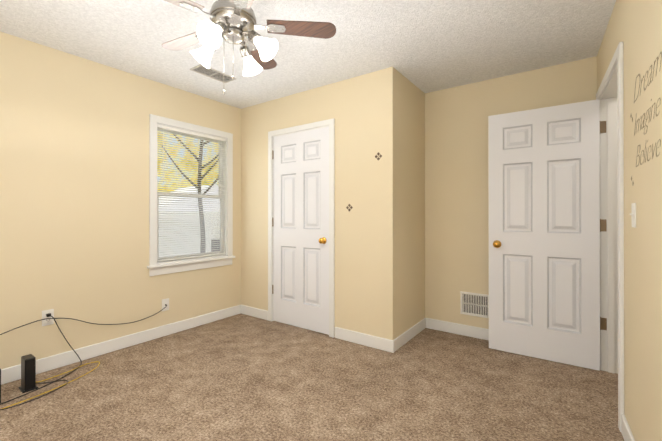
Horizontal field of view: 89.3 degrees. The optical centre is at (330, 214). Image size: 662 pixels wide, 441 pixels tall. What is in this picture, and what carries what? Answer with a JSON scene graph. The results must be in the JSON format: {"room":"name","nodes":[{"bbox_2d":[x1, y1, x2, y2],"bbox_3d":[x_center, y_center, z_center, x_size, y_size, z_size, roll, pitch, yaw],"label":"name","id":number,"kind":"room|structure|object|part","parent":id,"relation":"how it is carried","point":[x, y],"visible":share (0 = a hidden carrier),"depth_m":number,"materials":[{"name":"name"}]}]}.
{"room":"empty bedroom","nodes":[
{"label":"empty bedroom","id":0,"kind":"room"},
{"bbox_2d":[0,32,240,368],"bbox_3d":[-1.944,-0.041,2.896,0.120,2.440,4.620,0,0,36],"label":"wall","id":1,"kind":"structure","parent":0,"point":[74,186],"depth_m":2.71,"materials":[{"name":"beige paint"}]},
{"bbox_2d":[42,309,53,325],"bbox_3d":[-2.130,0.778,2.523,0.008,0.116,0.072,0,0,36],"label":"electrical outlet","id":2,"kind":"object","parent":1,"relation":"attached to","point":[45,322],"visible":0.94,"depth_m":2.52,"materials":[{"name":"white plastic"}]},
{"bbox_2d":[1,305,240,384],"bbox_3d":[-2.116,1.126,2.537,0.014,0.105,3.600,0,0,36],"label":"baseboard","id":3,"kind":"structure","parent":1,"relation":"attached to","point":[13,373],"depth_m":2.88,"materials":[{"name":"white wood"}]},
{"bbox_2d":[162,298,168,310],"bbox_3d":[-1.602,0.880,3.252,0.018,0.116,0.072,0,0,36],"label":"outlet","id":4,"kind":"object","parent":1,"relation":"attached to","point":[165,302],"visible":1,"depth_m":3.25,"materials":[{"name":"white plastic"}]},
{"bbox_2d":[149,114,232,275],"bbox_3d":[-1.468,-0.175,3.546,0.138,1.517,0.940,0,0,36],"label":"window","id":5,"kind":"structure","parent":1,"relation":"in","point":[154,120],"depth_m":3.44,"materials":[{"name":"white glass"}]},
{"bbox_3d":[-1.673,-0.185,3.156,0.018,1.380,0.068,0,0,36],"label":"casing","id":6,"kind":"part","parent":5,"relation":"part of","materials":[{"name":"white wood"}]},
{"bbox_3d":[-1.691,0.127,3.242,0.028,0.681,0.036,0,0,36],"label":"lower window sash stile","id":7,"kind":"part","parent":5,"relation":"part of","materials":[{"name":"white wood"}]},
{"bbox_3d":[-1.496,-0.517,3.567,0.004,0.609,0.716,0,0,36],"label":"sash glass","id":8,"kind":"part","parent":5,"relation":"part of","materials":[{"name":"clear glass"}]},
{"bbox_3d":[-1.496,-0.840,3.568,0.028,0.036,0.716,0,0,36],"label":"upper window sash top rail","id":9,"kind":"part","parent":5,"relation":"part of","materials":[{"name":"white wood"}]},
{"bbox_2d":[159,196,219,256],"bbox_3d":[-1.517,0.137,3.580,0.002,0.663,0.788,0,0,36],"label":"screen","id":10,"kind":"object","parent":5,"relation":"attached to","point":[174,215],"depth_m":3.58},
{"bbox_3d":[-1.472,0.447,3.547,0.028,0.042,0.716,0,0,36],"label":"lower window sash rail","id":11,"kind":"part","parent":5,"relation":"part of","materials":[{"name":"white wood"}]},
{"bbox_3d":[-1.472,-0.195,3.549,0.028,0.036,0.716,0,0,36],"label":"top rail of the lower window sash","id":12,"kind":"part","parent":5,"relation":"part of","materials":[{"name":"white wood"}]},
{"bbox_3d":[-1.472,0.128,3.548,0.004,0.609,0.716,0,0,36],"label":"sash glass","id":13,"kind":"part","parent":5,"relation":"part of","materials":[{"name":"clear glass"}]},
{"bbox_3d":[-1.421,0.545,3.510,0.014,0.075,0.940,0,0,36],"label":"window apron","id":14,"kind":"part","parent":5,"relation":"part of","materials":[{"name":"white wood"}]},
{"bbox_3d":[-1.496,-0.198,3.566,0.028,0.042,0.716,0,0,36],"label":"upper window sash rail","id":15,"kind":"part","parent":5,"relation":"part of","materials":[{"name":"white wood"}]},
{"bbox_2d":[157,124,225,261],"bbox_3d":[-1.441,-0.201,3.527,0.036,1.314,0.780,0,0,36],"label":"window blind","id":16,"kind":"object","parent":5,"relation":"attached to","point":[175,130],"visible":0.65,"depth_m":3.48,"materials":[{"name":"white plastic"}]},
{"bbox_3d":[-1.278,-0.516,3.873,0.028,0.681,0.036,0,0,36],"label":"upper window sash stile","id":17,"kind":"part","parent":5,"relation":"part of","materials":[{"name":"white wood"}]},
{"bbox_3d":[-1.253,0.128,3.854,0.028,0.681,0.036,0,0,36],"label":"lower window sash stile","id":18,"kind":"part","parent":5,"relation":"part of","materials":[{"name":"white wood"}]},
{"bbox_2d":[222,138,226,255],"bbox_3d":[-1.241,-0.193,3.878,0.120,1.360,0.016,0,0,36],"label":"liner","id":19,"kind":"object","parent":5,"relation":"attached to","point":[224,175],"visible":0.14,"depth_m":3.85,"materials":[{"name":"white wood"}]},
{"bbox_3d":[-1.165,-0.183,3.865,0.018,1.380,0.068,0,0,36],"label":"casing","id":20,"kind":"part","parent":5,"relation":"part of","materials":[{"name":"white wood"}]},
{"bbox_2d":[147,255,234,268],"bbox_3d":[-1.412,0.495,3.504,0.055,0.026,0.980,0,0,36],"label":"window sill","id":21,"kind":"structure","parent":1,"relation":"attached to","point":[186,262],"depth_m":3.41,"materials":[{"name":"white wood"}]},
{"bbox_2d":[0,0,615,108],"bbox_3d":[-0.342,-1.314,1.754,4.059,0.100,4.620,0,0,36],"label":"ceiling","id":22,"kind":"structure","parent":0,"point":[426,46],"depth_m":2.41,"materials":[{"name":"white paint"}]},
{"bbox_2d":[195,66,231,81],"bbox_3d":[-1.052,-1.260,3.011,0.162,0.001,0.362,0,0,36],"label":"vent duct","id":23,"kind":"object","parent":22,"relation":"attached to","point":[213,73],"visible":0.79,"depth_m":3.02,"materials":[{"name":"black metal"}]},
{"bbox_2d":[190,64,236,82],"bbox_3d":[-1.052,-1.256,3.011,0.170,0.008,0.370,0,0,36],"label":"ceiling vent","id":24,"kind":"object","parent":22,"relation":"in","point":[207,75],"visible":0.92,"depth_m":3.00,"materials":[{"name":"silver metal"}]},
{"bbox_2d":[161,0,335,93],"bbox_3d":[-0.548,-0.942,1.772,1.032,0.643,1.042,0,0,36],"label":"fan","id":25,"kind":"object","parent":22,"relation":"hanging from","point":[232,22],"visible":1,"depth_m":1.75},
{"bbox_3d":[-0.832,-1.004,1.939,0.376,0.025,0.146,0,0,36],"label":"blade","id":26,"kind":"part","parent":25,"relation":"part of","materials":[{"name":"white wood"}]},
{"bbox_3d":[-0.777,-1.005,1.527,0.168,0.025,0.376,0,0,36],"label":"blade","id":27,"kind":"part","parent":25,"relation":"part of","materials":[{"name":"white wood"}]},
{"bbox_3d":[-0.699,-0.855,1.815,0.126,0.125,0.119,0,0,36],"label":"lamp shade","id":28,"kind":"part","parent":25,"relation":"part of","materials":[{"name":"white glass"}]},
{"bbox_3d":[-0.560,-0.856,1.586,0.119,0.125,0.126,0,0,36],"label":"lamp shade","id":29,"kind":"part","parent":25,"relation":"part of","materials":[{"name":"white glass"}]},
{"bbox_3d":[-0.558,-0.872,1.605,0.043,0.065,0.066,0,0,36],"label":"bulb","id":30,"kind":"part","parent":25,"relation":"part of","materials":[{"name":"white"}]},
{"bbox_3d":[-0.537,-0.918,1.667,0.066,0.077,0.106,0,0,36],"label":"arm","id":31,"kind":"part","parent":25,"relation":"part of"},
{"bbox_3d":[-0.531,-0.771,1.735,0.067,0.300,0.026,0,0,36],"label":"chain","id":32,"kind":"part","parent":25,"relation":"part of","materials":[{"name":"silver metal"}]},
{"bbox_3d":[-0.515,-1.084,1.771,0.238,0.359,0.238,0,0,36],"label":"motor","id":33,"kind":"part","parent":25,"relation":"part of","materials":[{"name":"silver metal"}]},
{"bbox_3d":[-0.364,-1.005,1.452,0.358,0.025,0.256,0,0,36],"label":"blade","id":34,"kind":"part","parent":25,"relation":"part of","materials":[{"name":"white wood"}]},
{"bbox_3d":[-0.494,-0.918,1.875,0.066,0.077,0.106,0,0,36],"label":"arm","id":35,"kind":"part","parent":25,"relation":"part of"},
{"bbox_3d":[-0.411,-0.918,1.749,0.106,0.077,0.066,0,0,36],"label":"arm","id":36,"kind":"part","parent":25,"relation":"part of"},
{"bbox_3d":[-0.470,-0.855,1.954,0.119,0.125,0.126,0,0,36],"label":"lamp shade","id":37,"kind":"part","parent":25,"relation":"part of","materials":[{"name":"white glass"}]},
{"bbox_3d":[-0.451,-1.003,2.119,0.238,0.025,0.364,0,0,36],"label":"blade","id":38,"kind":"part","parent":25,"relation":"part of","materials":[{"name":"brown wood"}]},
{"bbox_3d":[-0.350,-0.872,1.727,0.066,0.065,0.043,0,0,36],"label":"bulb","id":39,"kind":"part","parent":25,"relation":"part of","materials":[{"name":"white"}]},
{"bbox_3d":[-0.331,-0.855,1.726,0.126,0.125,0.119,0,0,36],"label":"lamp shade","id":40,"kind":"part","parent":25,"relation":"part of","materials":[{"name":"white glass"}]},
{"bbox_3d":[-0.166,-1.004,1.816,0.323,0.025,0.311,0,0,36],"label":"blade","id":41,"kind":"part","parent":25,"relation":"part of","materials":[{"name":"brown wood"}]},
{"bbox_2d":[0,314,623,440],"bbox_3d":[-0.342,1.226,1.746,4.059,0.100,4.620,0,0,36],"label":"floor","id":42,"kind":"structure","parent":0,"point":[240,377],"depth_m":2.20,"materials":[{"name":"carpet"}]},
{"bbox_2d":[0,369,0,402],"bbox_3d":[-2.119,1.069,2.029,0.057,0.215,0.170,0,0,36],"label":"modem","id":43,"kind":"object","parent":42,"relation":"on","point":[0,385],"visible":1,"depth_m":2.08,"materials":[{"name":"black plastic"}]},
{"bbox_2d":[18,354,37,392],"bbox_3d":[-2.044,1.070,2.264,0.112,0.215,0.080,0,0,36],"label":"router","id":44,"kind":"object","parent":42,"relation":"on","point":[28,372],"visible":1,"depth_m":2.23,"materials":[{"name":"black plastic"}]},
{"bbox_2d":[0,305,166,409],"bbox_3d":[-1.942,0.962,2.401,0.438,0.432,1.785,0,0,36],"label":"cords","id":45,"kind":"object","parent":42,"relation":"on","point":[48,315],"visible":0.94,"depth_m":2.40,"materials":[{"name":"black plastic"}]},
{"bbox_2d":[241,67,398,339],"bbox_3d":[-0.239,-0.039,3.484,1.968,2.440,0.120,0,0,36],"label":"wall","id":46,"kind":"structure","parent":0,"point":[364,111],"depth_m":3.10,"materials":[{"name":"beige paint"}]},
{"bbox_2d":[241,305,267,319],"bbox_3d":[-0.883,1.129,3.859,0.453,0.105,0.014,0,0,36],"label":"baseboard","id":47,"kind":"structure","parent":46,"relation":"attached to","point":[254,312],"depth_m":3.85,"materials":[{"name":"white wood"}]},
{"bbox_2d":[268,136,272,320],"bbox_3d":[-0.671,0.159,3.707,0.057,2.045,0.019,0,0,36],"label":"trim","id":48,"kind":"structure","parent":46,"relation":"attached to","point":[270,229],"depth_m":3.70,"materials":[{"name":"white wood"}]},
{"bbox_2d":[272,126,328,334],"bbox_3d":[-0.319,0.158,3.492,0.774,2.030,0.159,0,0,36],"label":"closet door","id":49,"kind":"structure","parent":46,"relation":"in","point":[300,226],"depth_m":3.46,"materials":[{"name":"white wood"}]},
{"bbox_3d":[-0.060,0.260,3.306,0.066,0.066,0.159,0,0,36],"label":"knob","id":50,"kind":"part","parent":49,"relation":"part of","materials":[{"name":"gold metal"}]},
{"bbox_2d":[268,118,334,136],"bbox_3d":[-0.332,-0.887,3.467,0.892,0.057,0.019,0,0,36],"label":"trim","id":51,"kind":"structure","parent":46,"relation":"attached to","point":[328,122],"depth_m":3.43,"materials":[{"name":"white wood"}]},
{"bbox_2d":[329,124,334,337],"bbox_3d":[0.008,0.158,3.221,0.057,2.045,0.019,0,0,36],"label":"trim","id":52,"kind":"structure","parent":46,"relation":"attached to","point":[331,230],"depth_m":3.21,"materials":[{"name":"white wood"}]},
{"bbox_2d":[335,327,393,352],"bbox_3d":[0.286,1.127,3.022,0.609,0.105,0.014,0,0,36],"label":"baseboard","id":53,"kind":"structure","parent":46,"relation":"attached to","point":[376,342],"depth_m":3.00,"materials":[{"name":"white wood"}]},
{"bbox_2d":[398,72,424,335],"bbox_3d":[0.739,-0.040,3.263,0.120,2.440,0.660,0,0,36],"label":"wall","id":54,"kind":"structure","parent":0,"point":[411,160],"depth_m":3.20,"materials":[{"name":"beige paint"}]},
{"bbox_2d":[394,318,425,351],"bbox_3d":[0.759,1.127,3.172,0.014,0.105,0.780,0,0,36],"label":"baseboard return","id":55,"kind":"object","parent":54,"relation":"attached to","point":[405,337],"visible":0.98,"depth_m":3.12,"materials":[{"name":"white wood"}]},
{"bbox_2d":[425,56,596,328],"bbox_3d":[1.016,-0.039,3.545,3.939,2.440,0.120,0,0,36],"label":"wall","id":56,"kind":"structure","parent":0,"point":[456,202],"depth_m":3.26,"materials":[{"name":"beige paint"}]},
{"bbox_2d":[426,318,488,339],"bbox_3d":[1.580,1.127,3.056,1.457,0.105,0.014,0,0,36],"label":"baseboard","id":57,"kind":"structure","parent":56,"relation":"attached to","point":[462,329],"depth_m":3.28,"materials":[{"name":"white wood"}]},
{"bbox_2d":[460,291,488,317],"bbox_3d":[1.377,0.865,3.203,0.270,0.220,0.010,0,0,36],"label":"air vent","id":58,"kind":"object","parent":56,"relation":"in","point":[462,302],"visible":0.9,"depth_m":3.21,"materials":[{"name":"white metal"}]},
{"bbox_2d":[464,294,486,315],"bbox_3d":[1.380,0.865,3.207,0.260,0.210,0.001,0,0,36],"label":"vent duct","id":59,"kind":"object","parent":56,"relation":"attached to","point":[474,305],"visible":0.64,"depth_m":3.21,"materials":[{"name":"black metal"}]},
{"bbox_2d":[597,0,661,440],"bbox_3d":[0.977,-0.047,0.739,0.120,2.440,4.500,0,0,32],"label":"wall","id":60,"kind":"structure","parent":0,"point":[642,32],"depth_m":1.48,"materials":[{"name":"beige paint"}]},
{"bbox_2d":[488,99,600,370],"bbox_3d":[1.708,0.156,2.730,0.773,2.030,0.159,0,0,34],"label":"entry door","id":61,"kind":"structure","parent":60,"relation":"in","point":[544,223],"depth_m":2.69,"materials":[{"name":"white wood"}]},
{"bbox_3d":[1.444,0.259,2.909,0.066,0.066,0.159,0,0,34],"label":"knob","id":62,"kind":"part","parent":61,"relation":"part of","materials":[{"name":"gold metal"}]},
{"bbox_2d":[601,121,605,132],"bbox_3d":[2.050,-0.655,2.523,0.033,0.090,0.002,0,0,31],"label":"far entry jamb hinge leaf","id":63,"kind":"structure","parent":60,"relation":"attached to","point":[603,126],"depth_m":2.52,"materials":[{"name":"gold metal"}]},
{"bbox_2d":[601,318,606,329],"bbox_3d":[2.050,0.825,2.519,0.033,0.090,0.002,0,0,31],"label":"far entry jamb hinge leaf","id":64,"kind":"structure","parent":60,"relation":"attached to","point":[603,323],"depth_m":2.52,"materials":[{"name":"gold metal"}]},
{"bbox_2d":[601,219,606,230],"bbox_3d":[2.050,0.085,2.521,0.033,0.090,0.002,0,0,31],"label":"far entry jamb hinge leaf","id":65,"kind":"structure","parent":60,"relation":"attached to","point":[603,225],"depth_m":2.52,"materials":[{"name":"gold metal"}]},
{"bbox_2d":[600,65,616,99],"bbox_3d":[1.872,-0.871,2.163,0.120,0.014,0.802,0,0,32],"label":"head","id":66,"kind":"structure","parent":60,"relation":"attached to","point":[610,90],"depth_m":2.31},
{"bbox_2d":[600,98,617,373],"bbox_3d":[2.089,0.151,2.506,0.120,2.055,0.014,0,0,32],"label":"door frame","id":67,"kind":"structure","parent":60,"relation":"attached to","point":[603,237],"depth_m":2.51,"materials":[{"name":"white wood"}]},
{"bbox_2d":[596,42,623,99],"bbox_3d":[1.813,-0.900,2.201,0.019,0.057,0.932,0,0,32],"label":"trim","id":68,"kind":"structure","parent":60,"relation":"attached to","point":[609,71],"depth_m":2.07,"materials":[{"name":"white wood"}]},
{"bbox_2d":[608,98,614,373],"bbox_3d":[2.084,0.158,2.493,0.035,2.041,0.012,0,0,32],"label":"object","id":69,"kind":"object","parent":60,"relation":"attached to","point":[611,326],"visible":1,"depth_m":2.49,"materials":[{"name":"white wood"}]},
{"bbox_2d":[617,51,623,431],"bbox_3d":[1.580,0.149,1.827,0.019,2.055,0.057,0,0,32],"label":"trim","id":70,"kind":"structure","parent":60,"relation":"attached to","point":[620,106],"depth_m":1.81,"materials":[{"name":"white wood"}]},
{"bbox_2d":[621,414,634,440],"bbox_3d":[0.649,1.120,0.342,0.014,0.105,3.444,0,0,32],"label":"baseboard","id":71,"kind":"structure","parent":60,"relation":"attached to","point":[627,434],"depth_m":1.71,"materials":[{"name":"white wood"}]},
{"bbox_2d":[630,203,635,227],"bbox_3d":[1.435,0.006,1.597,0.016,0.116,0.072,0,0,32],"label":"light switch","id":72,"kind":"object","parent":60,"relation":"attached to","point":[633,213],"visible":0.98,"depth_m":1.59,"materials":[{"name":"white plastic"}]},
{"bbox_2d":[630,51,661,183],"bbox_3d":[1.288,-0.415,1.349,0.001,0.586,0.744,0,0,32],"label":"decal","id":73,"kind":"object","parent":60,"relation":"attached to","point":[657,58],"visible":1,"depth_m":1.41,"materials":[{"name":"grey"}]},
{"label":"outside","id":74,"kind":"structure","parent":0,"visible":0},
{"bbox_2d":[157,131,218,191],"bbox_3d":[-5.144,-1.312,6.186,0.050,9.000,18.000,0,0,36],"label":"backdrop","id":75,"kind":"structure","parent":74,"point":[189,185],"depth_m":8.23,"materials":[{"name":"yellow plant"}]},
{"bbox_3d":[-3.343,1.735,4.888,4.480,0.100,18.000,0,0,36],"label":"ground","id":76,"kind":"structure","parent":74,"visible":0},
{"bbox_2d":[159,185,219,256],"bbox_3d":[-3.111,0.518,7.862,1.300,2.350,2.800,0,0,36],"label":"house","id":77,"kind":"structure","parent":76,"relation":"on","point":[210,235],"depth_m":7.11,"materials":[{"name":"grey"}]},
{"bbox_2d":[162,134,218,252],"bbox_3d":[-2.463,-0.195,6.526,0.390,3.774,2.061,0,0,36],"label":"trunk","id":78,"kind":"object","parent":76,"relation":"on","point":[200,192],"depth_m":6.45,"materials":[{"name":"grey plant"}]}
]}

